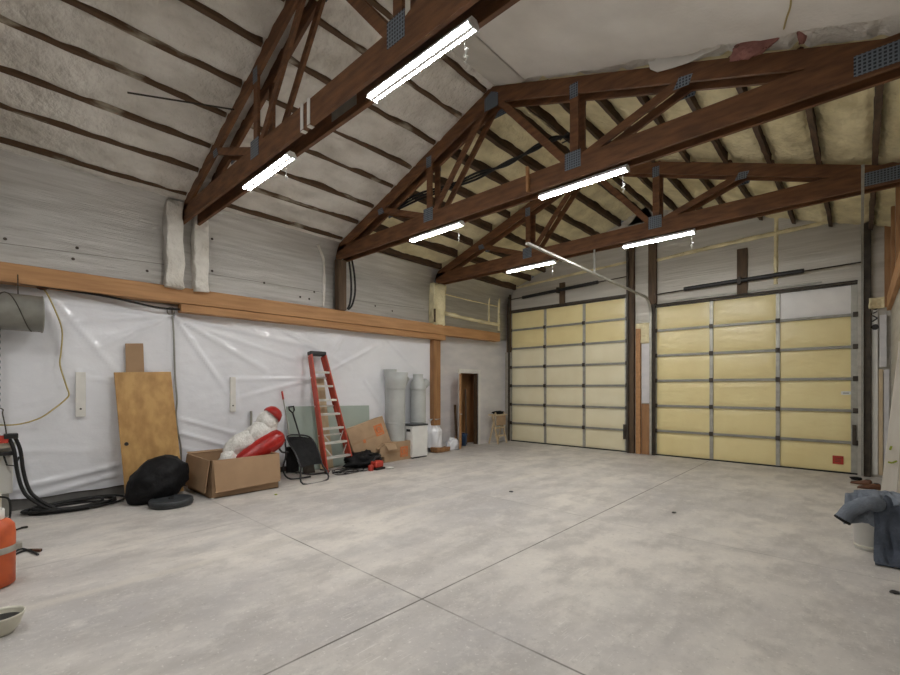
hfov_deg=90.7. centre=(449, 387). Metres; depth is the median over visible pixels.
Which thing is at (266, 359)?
plastic sheet
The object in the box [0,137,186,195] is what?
purlin
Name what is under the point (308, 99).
strap
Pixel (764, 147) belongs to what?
purlin
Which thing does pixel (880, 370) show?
strip
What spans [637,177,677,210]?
purlin
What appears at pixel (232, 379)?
batten
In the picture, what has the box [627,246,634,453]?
timber post
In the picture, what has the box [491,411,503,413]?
rag
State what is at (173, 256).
column
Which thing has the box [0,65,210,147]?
purlin
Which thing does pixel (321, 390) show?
plank
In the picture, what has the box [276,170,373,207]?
purlin
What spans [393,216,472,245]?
purlin
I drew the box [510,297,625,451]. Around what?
door
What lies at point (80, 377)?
batten
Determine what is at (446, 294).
foam seam
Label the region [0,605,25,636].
bowl
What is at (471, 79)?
purlin
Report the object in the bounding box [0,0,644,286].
ceiling
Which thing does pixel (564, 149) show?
purlin
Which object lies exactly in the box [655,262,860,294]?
spring
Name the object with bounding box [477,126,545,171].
purlin
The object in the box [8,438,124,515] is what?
air hose
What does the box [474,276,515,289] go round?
purlin
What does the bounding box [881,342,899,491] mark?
plank
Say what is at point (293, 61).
purlin
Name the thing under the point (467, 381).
door
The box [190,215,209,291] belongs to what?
column
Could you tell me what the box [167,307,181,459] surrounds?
cable
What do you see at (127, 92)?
metal rod
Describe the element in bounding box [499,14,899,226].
ceiling
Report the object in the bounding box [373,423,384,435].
print
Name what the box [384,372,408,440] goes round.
duct
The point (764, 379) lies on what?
door
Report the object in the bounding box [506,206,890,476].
wall
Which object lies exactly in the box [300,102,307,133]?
strap
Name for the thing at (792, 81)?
roof truss
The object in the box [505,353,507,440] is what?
door frame
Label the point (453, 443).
plastic
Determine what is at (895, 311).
wall
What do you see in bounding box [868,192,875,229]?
purlin
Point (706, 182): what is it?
purlin
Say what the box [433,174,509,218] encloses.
purlin
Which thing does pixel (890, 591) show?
crumb
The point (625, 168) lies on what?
light
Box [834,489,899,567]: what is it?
denim jacket
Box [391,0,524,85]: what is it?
board
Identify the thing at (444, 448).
block
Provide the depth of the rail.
9.10 m
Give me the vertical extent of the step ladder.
2.520 m
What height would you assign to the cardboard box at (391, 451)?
0.452 m
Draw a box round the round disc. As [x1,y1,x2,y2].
[148,494,193,509]
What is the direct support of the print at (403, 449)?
attached to the cardboard box at (391, 451)
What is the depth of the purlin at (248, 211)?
8.59 m
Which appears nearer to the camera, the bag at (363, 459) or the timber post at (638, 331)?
the bag at (363, 459)
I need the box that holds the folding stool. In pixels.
[488,412,506,443]
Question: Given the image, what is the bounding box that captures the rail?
[178,304,445,340]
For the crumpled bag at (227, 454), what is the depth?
7.54 m
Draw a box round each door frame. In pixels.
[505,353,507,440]
[651,304,655,454]
[864,222,870,476]
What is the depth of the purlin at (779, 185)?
8.89 m
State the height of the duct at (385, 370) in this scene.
2.195 m
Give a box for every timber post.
[335,259,355,310]
[430,340,440,424]
[507,295,510,351]
[559,282,564,304]
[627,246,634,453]
[636,329,640,453]
[648,242,656,303]
[737,248,747,293]
[884,226,890,306]
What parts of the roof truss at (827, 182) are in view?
nail plate, nail plate, nail plate, nail plate, nail plate, nail plate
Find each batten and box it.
[75,372,85,416]
[230,377,235,411]
[676,281,821,300]
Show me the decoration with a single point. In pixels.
(262, 437)
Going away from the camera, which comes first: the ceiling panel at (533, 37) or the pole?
the ceiling panel at (533, 37)
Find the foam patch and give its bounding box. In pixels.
[635,323,648,343]
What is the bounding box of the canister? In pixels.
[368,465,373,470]
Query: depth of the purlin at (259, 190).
8.29 m
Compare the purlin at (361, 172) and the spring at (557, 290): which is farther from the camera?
the spring at (557, 290)
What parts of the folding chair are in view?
leg, sling frame, leg, leg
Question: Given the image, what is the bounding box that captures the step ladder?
[307,351,351,473]
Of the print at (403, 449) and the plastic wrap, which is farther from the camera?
the plastic wrap
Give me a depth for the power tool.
9.43 m
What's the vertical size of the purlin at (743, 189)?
0.222 m
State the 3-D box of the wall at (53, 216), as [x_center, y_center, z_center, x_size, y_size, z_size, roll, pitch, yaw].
[-3.852,-0.750,8.701,0.830,5.000,16.548,0,0,43]
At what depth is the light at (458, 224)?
7.77 m
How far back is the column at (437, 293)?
11.97 m
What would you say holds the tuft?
attached to the wall at (821, 246)
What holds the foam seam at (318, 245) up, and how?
attached to the wall at (53, 216)
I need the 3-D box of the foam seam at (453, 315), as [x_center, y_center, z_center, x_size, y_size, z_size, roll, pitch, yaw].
[0.677,-2.044,13.304,0.162,0.201,2.553,0,0,43]
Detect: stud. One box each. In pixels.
[891,206,894,278]
[895,187,899,264]
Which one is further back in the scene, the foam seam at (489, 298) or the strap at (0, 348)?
the foam seam at (489, 298)
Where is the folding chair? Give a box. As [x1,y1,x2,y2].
[279,434,329,484]
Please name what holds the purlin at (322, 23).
attached to the ceiling at (174, 23)
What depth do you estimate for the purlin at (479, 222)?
10.27 m
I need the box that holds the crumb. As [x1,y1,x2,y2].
[889,590,899,593]
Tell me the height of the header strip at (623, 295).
0.060 m
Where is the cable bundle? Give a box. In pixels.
[397,131,569,209]
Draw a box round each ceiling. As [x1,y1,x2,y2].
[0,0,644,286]
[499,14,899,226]
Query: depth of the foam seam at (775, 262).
9.74 m
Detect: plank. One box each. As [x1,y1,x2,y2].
[316,378,333,468]
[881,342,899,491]
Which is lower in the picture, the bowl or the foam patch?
the bowl
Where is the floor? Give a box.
[0,441,899,674]
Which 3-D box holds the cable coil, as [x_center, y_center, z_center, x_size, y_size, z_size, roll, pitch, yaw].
[-2.062,1.720,9.254,0.558,0.070,0.928,0,0,43]
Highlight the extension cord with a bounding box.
[0,287,69,425]
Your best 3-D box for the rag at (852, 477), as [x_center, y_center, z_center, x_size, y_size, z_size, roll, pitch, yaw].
[7.677,1.716,8.405,0.186,0.060,0.181,0,0,43]
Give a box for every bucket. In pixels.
[462,432,467,445]
[853,523,873,551]
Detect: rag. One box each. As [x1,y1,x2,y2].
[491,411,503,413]
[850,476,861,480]
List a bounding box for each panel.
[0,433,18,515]
[474,0,899,78]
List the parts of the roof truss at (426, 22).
nail plate, nail plate, nail plate, nail plate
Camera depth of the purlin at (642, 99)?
6.61 m
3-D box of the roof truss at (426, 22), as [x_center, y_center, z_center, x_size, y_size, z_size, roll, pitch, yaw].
[-1.347,-3.729,4.765,9.010,1.859,0.253,0,0,43]
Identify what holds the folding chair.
on the floor
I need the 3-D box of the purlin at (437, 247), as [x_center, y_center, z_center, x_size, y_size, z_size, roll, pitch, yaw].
[-0.764,-3.460,10.450,0.074,0.220,2.780,0,0,43]
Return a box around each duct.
[0,274,44,332]
[383,369,396,427]
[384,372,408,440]
[410,374,429,422]
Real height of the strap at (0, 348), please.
1.660 m
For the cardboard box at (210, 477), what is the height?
0.626 m
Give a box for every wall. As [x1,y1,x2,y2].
[0,149,513,450]
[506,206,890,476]
[891,288,899,492]
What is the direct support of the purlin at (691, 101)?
attached to the ceiling at (844, 124)
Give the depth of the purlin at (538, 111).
7.66 m
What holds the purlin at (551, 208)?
attached to the ceiling at (174, 23)
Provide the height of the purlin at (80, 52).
0.186 m
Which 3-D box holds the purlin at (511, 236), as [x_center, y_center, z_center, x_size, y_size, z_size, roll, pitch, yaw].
[2.285,-3.860,12.096,0.072,0.222,3.180,0,0,43]
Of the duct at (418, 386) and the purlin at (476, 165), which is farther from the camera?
the duct at (418, 386)
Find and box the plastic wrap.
[427,418,442,447]
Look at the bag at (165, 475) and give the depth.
6.65 m
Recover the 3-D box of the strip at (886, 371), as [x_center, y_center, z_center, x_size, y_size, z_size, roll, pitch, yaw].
[8.431,0.675,8.580,0.080,2.050,0.028,0,0,43]
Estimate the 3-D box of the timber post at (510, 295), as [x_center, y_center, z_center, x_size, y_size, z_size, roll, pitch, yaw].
[1.938,-2.150,14.556,0.130,2.000,0.078,0,0,43]
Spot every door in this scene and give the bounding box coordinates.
[457,369,479,448]
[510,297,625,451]
[656,282,857,474]
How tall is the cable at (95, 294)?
0.162 m
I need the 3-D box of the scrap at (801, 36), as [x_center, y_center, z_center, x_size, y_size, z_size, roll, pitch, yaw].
[3.385,-3.395,4.277,0.078,0.189,0.042,0,0,43]
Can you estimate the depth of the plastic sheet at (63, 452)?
6.76 m
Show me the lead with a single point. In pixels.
(35, 550)
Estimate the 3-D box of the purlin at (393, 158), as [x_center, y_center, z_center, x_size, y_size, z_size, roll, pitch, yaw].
[-1.632,-4.064,7.097,0.069,0.179,2.720,0,0,43]
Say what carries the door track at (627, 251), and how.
attached to the timber post at (631, 249)
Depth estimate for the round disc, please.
6.45 m
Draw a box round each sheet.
[0,284,174,498]
[173,305,429,466]
[286,405,368,471]
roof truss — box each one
[183,0,519,225]
[335,33,899,261]
[434,161,899,284]
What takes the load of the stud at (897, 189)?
on the timber beam at (894, 287)
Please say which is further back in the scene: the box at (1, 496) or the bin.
the bin
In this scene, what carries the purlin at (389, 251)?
attached to the ceiling at (174, 23)
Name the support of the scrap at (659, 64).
hanging from the ceiling at (844, 124)
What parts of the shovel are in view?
blade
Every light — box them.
[242,151,296,190]
[366,16,478,103]
[409,220,464,242]
[506,259,556,275]
[538,164,629,200]
[622,229,695,248]
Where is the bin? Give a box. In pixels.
[405,423,427,458]
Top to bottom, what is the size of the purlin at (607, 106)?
0.218 m
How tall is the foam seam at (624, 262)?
0.236 m
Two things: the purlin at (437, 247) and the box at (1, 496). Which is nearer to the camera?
the box at (1, 496)
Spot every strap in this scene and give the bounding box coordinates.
[0,348,6,443]
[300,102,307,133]
[307,97,313,128]
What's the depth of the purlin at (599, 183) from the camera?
10.65 m
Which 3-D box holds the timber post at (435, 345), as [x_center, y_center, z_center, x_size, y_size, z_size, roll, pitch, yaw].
[-0.404,-0.205,12.174,0.160,2.470,0.260,0,0,43]
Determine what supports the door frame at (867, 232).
attached to the wall at (821, 246)
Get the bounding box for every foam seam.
[316,244,325,306]
[445,311,499,325]
[446,294,497,306]
[488,298,489,321]
[497,298,499,330]
[511,261,625,289]
[657,221,832,261]
[773,217,778,283]
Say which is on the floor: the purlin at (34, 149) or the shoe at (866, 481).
the shoe at (866, 481)
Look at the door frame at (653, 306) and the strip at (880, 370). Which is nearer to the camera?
the strip at (880, 370)
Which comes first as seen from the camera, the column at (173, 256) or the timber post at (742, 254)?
the column at (173, 256)
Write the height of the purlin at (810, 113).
0.216 m
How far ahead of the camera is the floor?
4.16 m
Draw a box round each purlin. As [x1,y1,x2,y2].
[0,14,226,116]
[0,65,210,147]
[0,102,198,171]
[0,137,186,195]
[61,0,241,87]
[179,0,262,46]
[227,204,342,239]
[251,124,392,187]
[251,187,357,223]
[267,96,411,168]
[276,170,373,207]
[288,56,435,144]
[319,18,461,118]
[366,0,486,92]
[374,224,457,257]
[379,248,441,268]
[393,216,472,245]
[410,191,491,231]
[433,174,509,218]
[451,149,530,201]
[470,257,530,280]
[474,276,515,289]
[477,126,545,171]
[488,251,545,272]
[504,233,562,261]
[514,108,569,153]
[522,222,570,242]
[526,106,586,148]
[545,204,599,235]
[547,79,610,144]
[571,189,620,226]
[595,99,654,162]
[596,182,640,209]
[610,177,652,211]
[637,96,689,162]
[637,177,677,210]
[667,178,702,209]
[685,95,727,163]
[692,161,724,203]
[728,56,771,163]
[728,160,762,220]
[772,160,795,223]
[798,47,820,164]
[821,161,832,226]
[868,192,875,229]
[872,84,883,164]
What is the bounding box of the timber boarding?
[641,404,648,454]
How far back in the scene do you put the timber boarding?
11.61 m
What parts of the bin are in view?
lid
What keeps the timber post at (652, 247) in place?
attached to the wall at (821, 246)
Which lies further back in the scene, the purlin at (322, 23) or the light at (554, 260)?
the light at (554, 260)
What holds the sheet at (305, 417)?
on the floor
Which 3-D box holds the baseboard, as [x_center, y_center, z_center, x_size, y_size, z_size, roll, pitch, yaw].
[-3.958,1.675,8.841,0.180,0.150,9.600,0,0,43]
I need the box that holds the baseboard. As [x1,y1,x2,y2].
[10,466,285,510]
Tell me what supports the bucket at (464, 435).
on the floor
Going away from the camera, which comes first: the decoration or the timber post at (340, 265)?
the decoration
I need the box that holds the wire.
[783,0,791,29]
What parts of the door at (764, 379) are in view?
panel, panel, panel, panel, panel, panel, panel, panel, panel, panel, panel, panel, panel, panel, panel, panel, panel, panel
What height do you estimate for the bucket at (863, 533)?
0.370 m
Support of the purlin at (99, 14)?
attached to the ceiling at (174, 23)
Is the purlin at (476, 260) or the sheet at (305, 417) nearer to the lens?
the sheet at (305, 417)
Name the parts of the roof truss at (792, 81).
nail plate, nail plate, nail plate, nail plate, nail plate, nail plate, nail plate, nail plate, nail plate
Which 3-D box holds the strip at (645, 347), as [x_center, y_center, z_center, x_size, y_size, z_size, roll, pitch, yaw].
[5.147,-0.370,11.620,0.250,1.560,0.028,0,0,43]
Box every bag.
[124,454,188,504]
[218,451,236,459]
[342,449,380,468]
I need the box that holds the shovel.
[288,406,314,472]
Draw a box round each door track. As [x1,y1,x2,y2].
[508,294,509,440]
[526,242,651,454]
[626,250,628,452]
[861,164,864,475]
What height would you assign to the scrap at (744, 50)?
0.242 m
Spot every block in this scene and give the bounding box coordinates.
[430,446,449,452]
[525,166,529,191]
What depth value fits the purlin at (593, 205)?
11.03 m
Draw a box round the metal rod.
[127,92,233,109]
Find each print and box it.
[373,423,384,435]
[400,446,407,456]
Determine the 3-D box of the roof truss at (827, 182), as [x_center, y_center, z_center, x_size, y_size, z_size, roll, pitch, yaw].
[2.885,-3.729,9.161,9.010,1.859,0.253,0,0,43]
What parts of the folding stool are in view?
leg, leg, seat, backrest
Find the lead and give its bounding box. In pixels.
[16,526,41,555]
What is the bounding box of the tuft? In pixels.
[868,297,884,309]
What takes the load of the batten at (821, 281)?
attached to the wall at (821, 246)
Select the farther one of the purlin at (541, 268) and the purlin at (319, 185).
the purlin at (541, 268)
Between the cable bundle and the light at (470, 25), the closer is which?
the light at (470, 25)
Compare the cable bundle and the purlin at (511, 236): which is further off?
the purlin at (511, 236)
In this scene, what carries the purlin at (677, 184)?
attached to the ceiling at (844, 124)
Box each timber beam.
[0,261,499,341]
[887,251,899,310]
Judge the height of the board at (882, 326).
1.190 m
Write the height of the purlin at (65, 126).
0.177 m
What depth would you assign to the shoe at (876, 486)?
7.49 m
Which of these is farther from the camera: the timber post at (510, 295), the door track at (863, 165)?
the timber post at (510, 295)
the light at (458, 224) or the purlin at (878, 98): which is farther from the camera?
the light at (458, 224)
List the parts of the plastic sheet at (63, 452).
cardboard strip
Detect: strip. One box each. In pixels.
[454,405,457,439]
[511,294,625,311]
[642,343,648,402]
[656,280,857,304]
[879,369,882,474]
[884,369,888,460]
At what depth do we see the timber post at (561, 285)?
13.24 m
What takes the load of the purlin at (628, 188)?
attached to the ceiling at (844, 124)
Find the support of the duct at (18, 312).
hanging from the timber beam at (34, 276)
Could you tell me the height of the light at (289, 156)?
0.355 m
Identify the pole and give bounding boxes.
[281,391,296,473]
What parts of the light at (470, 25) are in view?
pull cord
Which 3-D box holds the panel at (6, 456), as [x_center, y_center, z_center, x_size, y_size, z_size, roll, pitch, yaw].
[-6.102,1.183,5.980,0.320,1.125,0.453,0,0,43]
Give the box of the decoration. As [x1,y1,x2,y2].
[222,406,284,457]
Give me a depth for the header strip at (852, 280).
9.89 m
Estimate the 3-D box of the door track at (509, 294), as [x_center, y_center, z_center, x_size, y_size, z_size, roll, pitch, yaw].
[1.923,-0.660,14.489,0.055,4.780,0.035,0,0,43]
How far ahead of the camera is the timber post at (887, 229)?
8.51 m
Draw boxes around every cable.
[21,284,179,309]
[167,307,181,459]
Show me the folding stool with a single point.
(500, 418)
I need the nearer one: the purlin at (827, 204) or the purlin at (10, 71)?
the purlin at (10, 71)
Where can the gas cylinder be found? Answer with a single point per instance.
(8, 544)
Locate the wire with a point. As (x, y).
(790, 5)
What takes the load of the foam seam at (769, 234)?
attached to the wall at (821, 246)
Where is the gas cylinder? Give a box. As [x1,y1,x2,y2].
[0,508,21,588]
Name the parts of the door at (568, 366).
panel, panel, panel, panel, panel, panel, panel, panel, panel, panel, panel, panel, panel, panel, panel, panel, panel, panel, panel, panel, panel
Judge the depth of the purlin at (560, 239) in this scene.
11.81 m
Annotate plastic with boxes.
[446,437,458,449]
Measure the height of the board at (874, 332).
3.300 m
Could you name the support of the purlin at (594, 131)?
attached to the ceiling at (844, 124)
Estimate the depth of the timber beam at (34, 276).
7.73 m
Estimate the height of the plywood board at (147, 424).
2.017 m
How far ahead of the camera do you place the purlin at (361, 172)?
7.75 m
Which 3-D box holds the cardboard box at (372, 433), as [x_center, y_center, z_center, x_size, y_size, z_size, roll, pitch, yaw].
[-1.937,1.179,10.284,0.444,1.010,1.204,0,0,43]
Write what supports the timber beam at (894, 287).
attached to the wall at (895, 311)
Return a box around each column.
[162,199,184,289]
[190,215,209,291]
[429,282,445,325]
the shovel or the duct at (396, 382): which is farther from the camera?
the duct at (396, 382)
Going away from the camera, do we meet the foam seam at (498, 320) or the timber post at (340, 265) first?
the timber post at (340, 265)
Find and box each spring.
[510,276,625,299]
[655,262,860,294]
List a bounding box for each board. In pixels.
[114,372,183,490]
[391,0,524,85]
[871,309,886,366]
[872,309,877,474]
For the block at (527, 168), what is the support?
attached to the roof truss at (792, 81)
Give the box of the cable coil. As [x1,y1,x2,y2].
[332,467,366,474]
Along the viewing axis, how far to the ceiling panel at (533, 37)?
4.65 m
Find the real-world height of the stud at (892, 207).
1.300 m
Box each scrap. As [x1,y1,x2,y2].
[648,44,721,71]
[729,37,778,61]
[797,31,806,44]
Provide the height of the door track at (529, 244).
4.540 m
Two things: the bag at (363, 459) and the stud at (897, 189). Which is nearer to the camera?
the stud at (897, 189)
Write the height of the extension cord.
2.014 m
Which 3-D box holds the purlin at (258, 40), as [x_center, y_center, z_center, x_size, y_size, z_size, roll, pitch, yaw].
[-3.243,-4.284,4.460,0.065,0.173,2.740,0,0,43]
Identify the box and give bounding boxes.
[0,492,11,518]
[185,448,280,497]
[346,416,390,452]
[376,440,410,462]
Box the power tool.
[368,456,384,470]
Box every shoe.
[850,479,871,485]
[857,483,880,490]
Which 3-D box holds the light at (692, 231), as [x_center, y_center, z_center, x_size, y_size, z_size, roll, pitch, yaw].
[3.860,-2.618,8.264,1.268,0.355,0.126,0,0,43]

